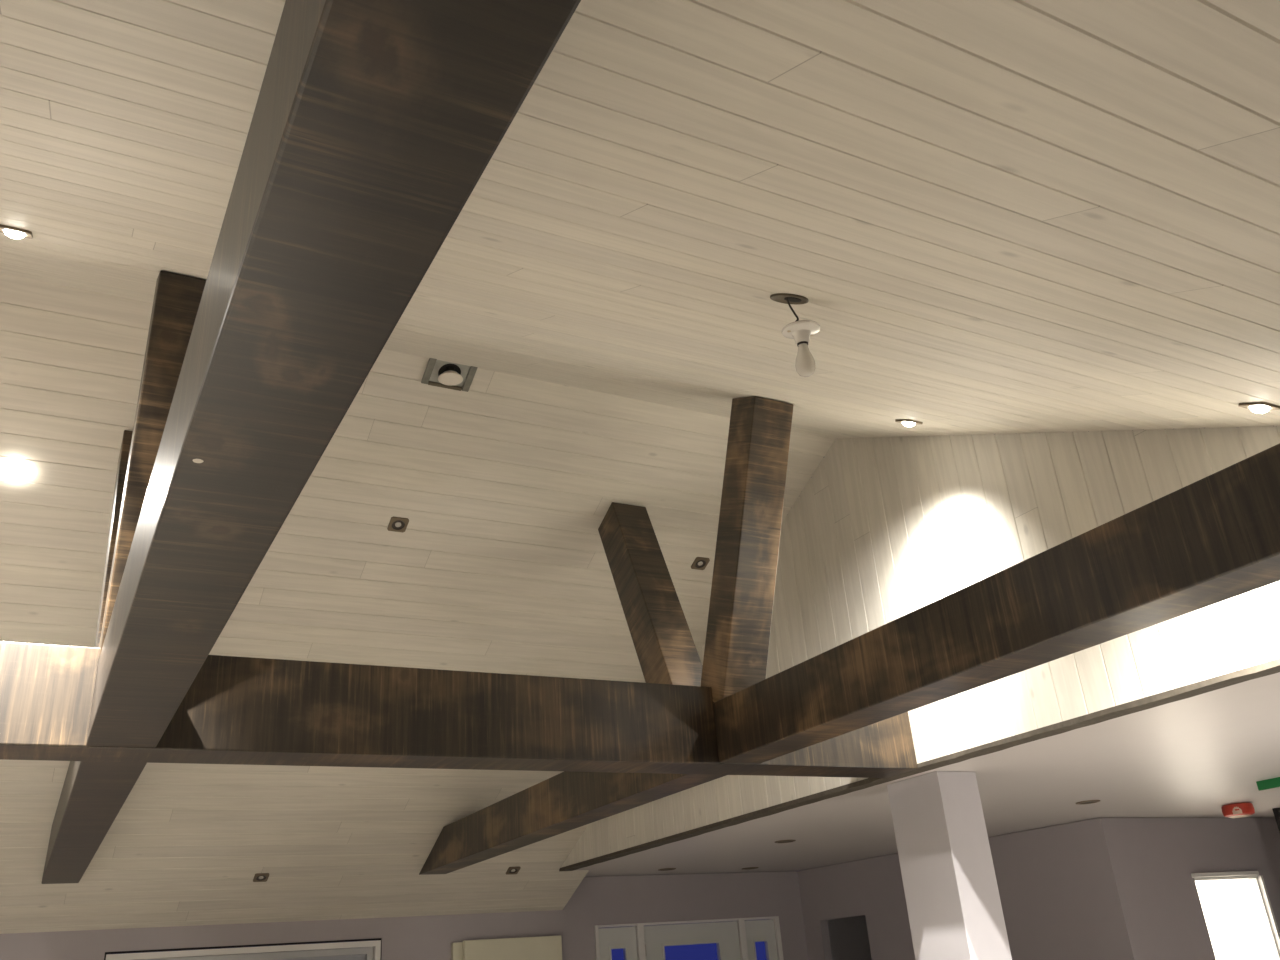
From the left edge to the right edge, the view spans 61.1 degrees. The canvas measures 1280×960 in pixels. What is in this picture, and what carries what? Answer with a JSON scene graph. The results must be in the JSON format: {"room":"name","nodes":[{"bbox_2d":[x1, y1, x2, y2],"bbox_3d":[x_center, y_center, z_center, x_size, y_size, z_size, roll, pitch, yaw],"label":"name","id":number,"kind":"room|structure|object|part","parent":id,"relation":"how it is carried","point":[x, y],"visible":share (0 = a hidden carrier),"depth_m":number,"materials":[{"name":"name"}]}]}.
{"room":"large hall","nodes":[
{"label":"large hall","id":0,"kind":"room"},
{"bbox_2d":[0,871,807,959],"bbox_3d":[-3.341,4.399,8.250,11.442,2.436,0.140,9,-28,-27],"label":"wall","id":1,"kind":"structure","parent":0,"point":[599,900],"depth_m":9.74,"materials":[{"name":"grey paint"}]},
{"bbox_2d":[104,938,380,959],"bbox_3d":[-3.078,4.206,8.448,2.175,1.074,0.150,9,-28,-27],"label":"window","id":2,"kind":"structure","parent":1,"relation":"in","point":[356,950],"depth_m":8.73,"materials":[{"name":"white paint"}]},
{"bbox_3d":[-3.550,4.127,8.226,0.935,0.919,0.040,9,-28,-27],"label":"sash","id":3,"kind":"part","parent":2,"relation":"part of","materials":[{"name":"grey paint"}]},
{"bbox_3d":[-2.684,4.275,8.693,1.055,0.919,0.040,9,-28,-27],"label":"sash","id":4,"kind":"part","parent":2,"relation":"part of","materials":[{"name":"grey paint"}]},
{"bbox_3d":[-2.683,4.275,8.692,0.955,0.819,0.006,9,-28,-27],"label":"pane","id":5,"kind":"part","parent":2,"relation":"part of","materials":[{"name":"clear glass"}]},
{"bbox_2d":[451,935,561,959],"bbox_3d":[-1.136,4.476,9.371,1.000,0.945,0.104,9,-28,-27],"label":"upper cabinet","id":6,"kind":"object","parent":1,"relation":"attached to","point":[542,947],"visible":1,"depth_m":9.49,"materials":[{"name":"beige wood"}]},
{"bbox_2d":[594,916,783,959],"bbox_3d":[0.540,5.197,10.117,2.066,2.008,0.108,9,-28,-27],"label":"door","id":7,"kind":"structure","parent":1,"relation":"in","point":[759,938],"depth_m":10.46,"materials":[{"name":"white paint"}]},
{"bbox_3d":[-0.196,4.589,9.984,0.151,0.497,0.006,9,-28,-27],"label":"pane","id":8,"kind":"part","parent":7,"relation":"part of","materials":[{"name":"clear glass"}]},
{"bbox_3d":[0.504,4.700,10.337,0.612,0.494,0.006,9,-28,-27],"label":"pane","id":9,"kind":"part","parent":7,"relation":"part of","materials":[{"name":"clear glass"}]},
{"bbox_3d":[1.208,4.821,10.704,0.148,0.482,0.006,9,-28,-27],"label":"pane","id":10,"kind":"part","parent":7,"relation":"part of","materials":[{"name":"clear glass"}]},
{"bbox_2d":[0,0,1279,933],"bbox_3d":[-2.272,0.214,4.503,8.745,2.408,10.160,9,-28,-27],"label":"ceiling","id":11,"kind":"structure","parent":0,"point":[989,216],"depth_m":3.57,"materials":[{"name":"beige wood"}]},
{"bbox_2d":[0,461,29,481],"bbox_3d":[-3.123,-0.043,5.412,0.136,0.065,0.124,7,-27,-22],"label":"recessed light","id":12,"kind":"object","parent":11,"relation":"in","point":[14,471],"visible":1,"depth_m":5.40,"materials":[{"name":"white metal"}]},
{"bbox_2d":[0,224,32,238],"bbox_3d":[-2.184,-0.868,3.786,0.106,0.053,0.100,9,-28,-27],"label":"recessed light","id":13,"kind":"object","parent":11,"relation":"in","point":[12,232],"visible":1,"depth_m":3.76,"materials":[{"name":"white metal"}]},
{"bbox_2d":[253,873,268,881],"bbox_3d":[-2.909,3.053,8.322,0.106,0.054,0.100,9,-28,-27],"label":"recessed light","id":14,"kind":"object","parent":11,"relation":"in","point":[259,877],"visible":1,"depth_m":8.32,"materials":[{"name":"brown metal"}]},
{"bbox_2d":[42,0,580,883],"bbox_3d":[-2.034,0.933,4.254,0.239,0.311,8.959,9,-28,-27],"label":"tie beam","id":15,"kind":"structure","parent":11,"relation":"attached to","point":[375,123],"depth_m":1.58,"materials":[{"name":"brown wood"}]},
{"bbox_2d":[94,430,132,647],"bbox_3d":[-2.333,0.339,5.021,0.239,1.446,0.825,9,-28,-27],"label":"diagonal strut","id":16,"kind":"object","parent":15,"relation":"on","point":[127,435],"visible":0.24,"depth_m":5.02,"materials":[{"name":"brown wood"}]},
{"bbox_2d":[98,271,205,660],"bbox_3d":[-1.879,-0.050,4.260,0.239,1.447,0.809,9,-28,-27],"label":"diagonal strut","id":17,"kind":"object","parent":15,"relation":"on","point":[177,297],"visible":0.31,"depth_m":4.14,"materials":[{"name":"brown wood"}]},
{"bbox_2d":[387,517,408,532],"bbox_3d":[-1.412,0.260,6.328,0.106,0.054,0.100,9,-28,-27],"label":"recessed light","id":18,"kind":"object","parent":11,"relation":"in","point":[396,524],"visible":1,"depth_m":6.33,"materials":[{"name":"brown metal"}]},
{"bbox_2d":[421,358,477,391],"bbox_3d":[-1.004,-0.560,5.719,0.260,0.101,0.170,9,-28,-27],"label":"recessed light","id":19,"kind":"object","parent":11,"relation":"attached to","point":[439,373],"visible":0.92,"depth_m":5.71,"materials":[{"name":"metal"}]},
{"bbox_3d":[-1.006,-0.568,5.725,0.224,0.006,0.179,9,-53,-27],"label":"box plate","id":20,"kind":"part","parent":19,"relation":"part of","materials":[{"name":"metal"}]},
{"bbox_3d":[-0.996,-0.537,5.697,0.131,0.041,0.131,9,-28,-27],"label":"flood bulb","id":21,"kind":"part","parent":19,"relation":"part of","materials":[{"name":"white glass"}]},
{"bbox_2d":[506,867,520,874],"bbox_3d":[-1.083,3.334,9.252,0.106,0.054,0.100,9,-28,-27],"label":"recessed light","id":22,"kind":"object","parent":11,"relation":"in","point":[511,870],"visible":1,"depth_m":9.25,"materials":[{"name":"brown metal"}]},
{"bbox_2d":[691,557,709,569],"bbox_3d":[0.405,0.560,7.272,0.106,0.054,0.100,9,-28,-27],"label":"recessed light","id":23,"kind":"object","parent":11,"relation":"in","point":[700,563],"visible":1,"depth_m":7.27,"materials":[{"name":"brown metal"}]},
{"bbox_2d":[770,293,819,376],"bbox_3d":[0.470,-0.442,3.230,0.116,0.265,0.160,-23,-31,35],"label":"pendant","id":24,"kind":"object","parent":11,"relation":"hanging from","point":[801,331],"visible":1,"depth_m":3.22,"materials":[{"name":"glass"}]},
{"bbox_3d":[0.490,-0.356,3.225,0.060,0.103,0.060,5,-19,-29],"label":"bulb","id":25,"kind":"part","parent":24,"relation":"part of","materials":[{"name":"white glass"}]},
{"bbox_2d":[419,443,1279,874],"bbox_3d":[0.378,1.328,5.492,0.238,0.292,8.959,9,-28,-27],"label":"tie beam","id":26,"kind":"structure","parent":11,"relation":"attached to","point":[1213,539],"depth_m":3.87,"materials":[{"name":"brown wood"}]},
{"bbox_2d":[598,502,702,685],"bbox_3d":[0.078,0.734,6.259,0.238,1.465,0.825,9,-28,-27],"label":"diagonal strut","id":27,"kind":"object","parent":26,"relation":"on","point":[667,653],"visible":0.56,"depth_m":6.21,"materials":[{"name":"brown wood"}]},
{"bbox_2d":[700,396,793,701],"bbox_3d":[0.532,0.345,5.498,0.238,1.466,0.809,9,-28,-27],"label":"diagonal strut","id":28,"kind":"object","parent":26,"relation":"on","point":[735,659],"visible":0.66,"depth_m":5.39,"materials":[{"name":"brown wood"}]},
{"bbox_2d":[895,419,922,426],"bbox_3d":[1.384,-0.298,5.577,0.106,0.053,0.100,9,-28,-27],"label":"recessed light","id":29,"kind":"object","parent":11,"relation":"in","point":[907,422],"visible":1,"depth_m":5.55,"materials":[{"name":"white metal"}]},
{"bbox_2d":[1238,402,1279,412],"bbox_3d":[2.246,-0.267,3.928,0.106,0.053,0.100,9,-28,-27],"label":"recessed light","id":30,"kind":"object","parent":11,"relation":"in","point":[1257,407],"visible":1,"depth_m":3.90,"materials":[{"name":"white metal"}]},
{"bbox_2d":[827,915,871,959],"bbox_3d":[2.806,5.045,10.640,1.290,2.400,1.350,9,-28,-27],"label":"wall","id":31,"kind":"structure","parent":0,"point":[849,940],"depth_m":11.21,"materials":[{"name":"grey paint"}]},
{"bbox_2d":[561,426,1279,867],"bbox_3d":[1.384,0.680,6.387,0.120,2.100,8.978,9,-28,-27],"label":"wall","id":32,"kind":"structure","parent":0,"point":[883,530],"depth_m":5.67,"materials":[{"name":"beige wood"}]},
{"bbox_2d":[0,641,917,777],"bbox_3d":[-2.304,0.830,4.055,8.436,0.376,0.271,9,-28,-27],"label":"cross beam","id":33,"kind":"structure","parent":32,"relation":"attached to","point":[235,710],"depth_m":4.60,"materials":[{"name":"brown wood"}]},
{"bbox_2d":[559,658,1279,870],"bbox_3d":[1.451,1.625,5.987,0.151,0.028,8.896,9,-28,-27],"label":"trim","id":34,"kind":"structure","parent":32,"relation":"attached to","point":[1270,667],"depth_m":5.37,"materials":[{"name":"wood"}]},
{"bbox_2d":[577,672,1279,876],"bbox_3d":[4.691,2.137,7.742,7.320,0.080,10.217,9,-28,-27],"label":"ceiling","id":35,"kind":"structure","parent":0,"point":[1195,756],"depth_m":7.09,"materials":[{"name":"paint"}]},
{"bbox_2d":[658,868,675,870],"bbox_3d":[0.253,3.635,10.115,0.170,0.008,0.170,9,-28,-27],"label":"recessed light","id":36,"kind":"object","parent":35,"relation":"in","point":[664,869],"visible":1,"depth_m":10.12,"materials":[{"name":"brown metal"}]},
{"bbox_2d":[742,867,758,869],"bbox_3d":[1.081,3.814,10.641,0.170,0.008,0.170,9,-28,-27],"label":"recessed light","id":37,"kind":"object","parent":35,"relation":"in","point":[748,868],"visible":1,"depth_m":10.64,"materials":[{"name":"brown metal"}]},
{"bbox_2d":[775,840,795,842],"bbox_3d":[1.159,2.888,8.658,0.170,0.008,0.170,9,-28,-27],"label":"recessed light","id":38,"kind":"object","parent":35,"relation":"in","point":[780,841],"visible":1,"depth_m":8.65,"materials":[{"name":"brown metal"}]},
{"bbox_2d":[1076,800,1099,804],"bbox_3d":[3.197,2.300,7.735,0.170,0.008,0.170,9,-28,-27],"label":"recessed light","id":39,"kind":"object","parent":35,"relation":"in","point":[1087,801],"visible":1,"depth_m":7.73,"materials":[{"name":"brown metal"}]},
{"bbox_2d":[1221,802,1254,817],"bbox_3d":[4.715,2.606,8.542,0.230,0.100,0.230,9,-28,-27],"label":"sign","id":40,"kind":"object","parent":35,"relation":"attached to","point":[1243,809],"visible":1,"depth_m":8.46,"materials":[{"name":"red plastic"}]},
{"bbox_2d":[1256,777,1279,790],"bbox_3d":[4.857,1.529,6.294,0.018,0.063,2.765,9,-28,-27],"label":"exit sign","id":41,"kind":"object","parent":35,"relation":"attached to","point":[1274,782],"visible":1,"depth_m":7.31,"materials":[{"name":"green plastic"}]},
{"bbox_2d":[797,818,1133,959],"bbox_3d":[2.796,4.506,9.519,0.100,2.436,3.579,13,-30,-33],"label":"wall","id":42,"kind":"structure","parent":0,"point":[1060,900],"depth_m":9.09,"materials":[{"name":"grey paint"}]},
{"bbox_2d":[1100,818,1279,959],"bbox_3d":[5.483,4.111,9.122,3.917,2.436,0.100,9,-28,-27],"label":"wall","id":43,"kind":"structure","parent":0,"point":[1153,860],"depth_m":8.81,"materials":[{"name":"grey paint"}]},
{"bbox_2d":[1191,871,1279,959],"bbox_3d":[5.004,4.224,8.753,0.926,1.990,0.160,9,-28,-27],"label":"window","id":44,"kind":"structure","parent":43,"relation":"in","point":[1258,887],"depth_m":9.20,"materials":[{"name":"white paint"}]},
{"bbox_3d":[4.916,3.308,9.097,0.825,0.032,0.048,9,-28,-27],"label":"head trim","id":45,"kind":"part","parent":44,"relation":"part of","materials":[{"name":"white paint"}]},
{"bbox_3d":[5.305,3.622,9.305,0.006,0.100,0.038,9,-28,-27],"label":"strike plate","id":46,"kind":"part","parent":44,"relation":"part of","materials":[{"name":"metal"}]},
{"bbox_3d":[1.074,3.786,4.677,16.000,0.080,10.317,9,-28,-27],"label":"floor","id":47,"kind":"structure","parent":0,"visible":0},
{"bbox_2d":[887,771,1011,959],"bbox_3d":[1.749,2.813,5.695,0.288,2.440,0.425,9,-28,-27],"label":"column","id":48,"kind":"structure","parent":47,"relation":"on","point":[954,908],"depth_m":5.89,"materials":[{"name":"white paint"}]},
{"bbox_2d":[1272,808,1279,832],"bbox_3d":[5.571,3.869,8.617,0.460,2.438,0.040,9,-28,-27],"label":"chalkboard panel","id":49,"kind":"object","parent":47,"relation":"on","point":[1276,811],"visible":1,"depth_m":9.00,"materials":[{"name":"black"}]}
]}

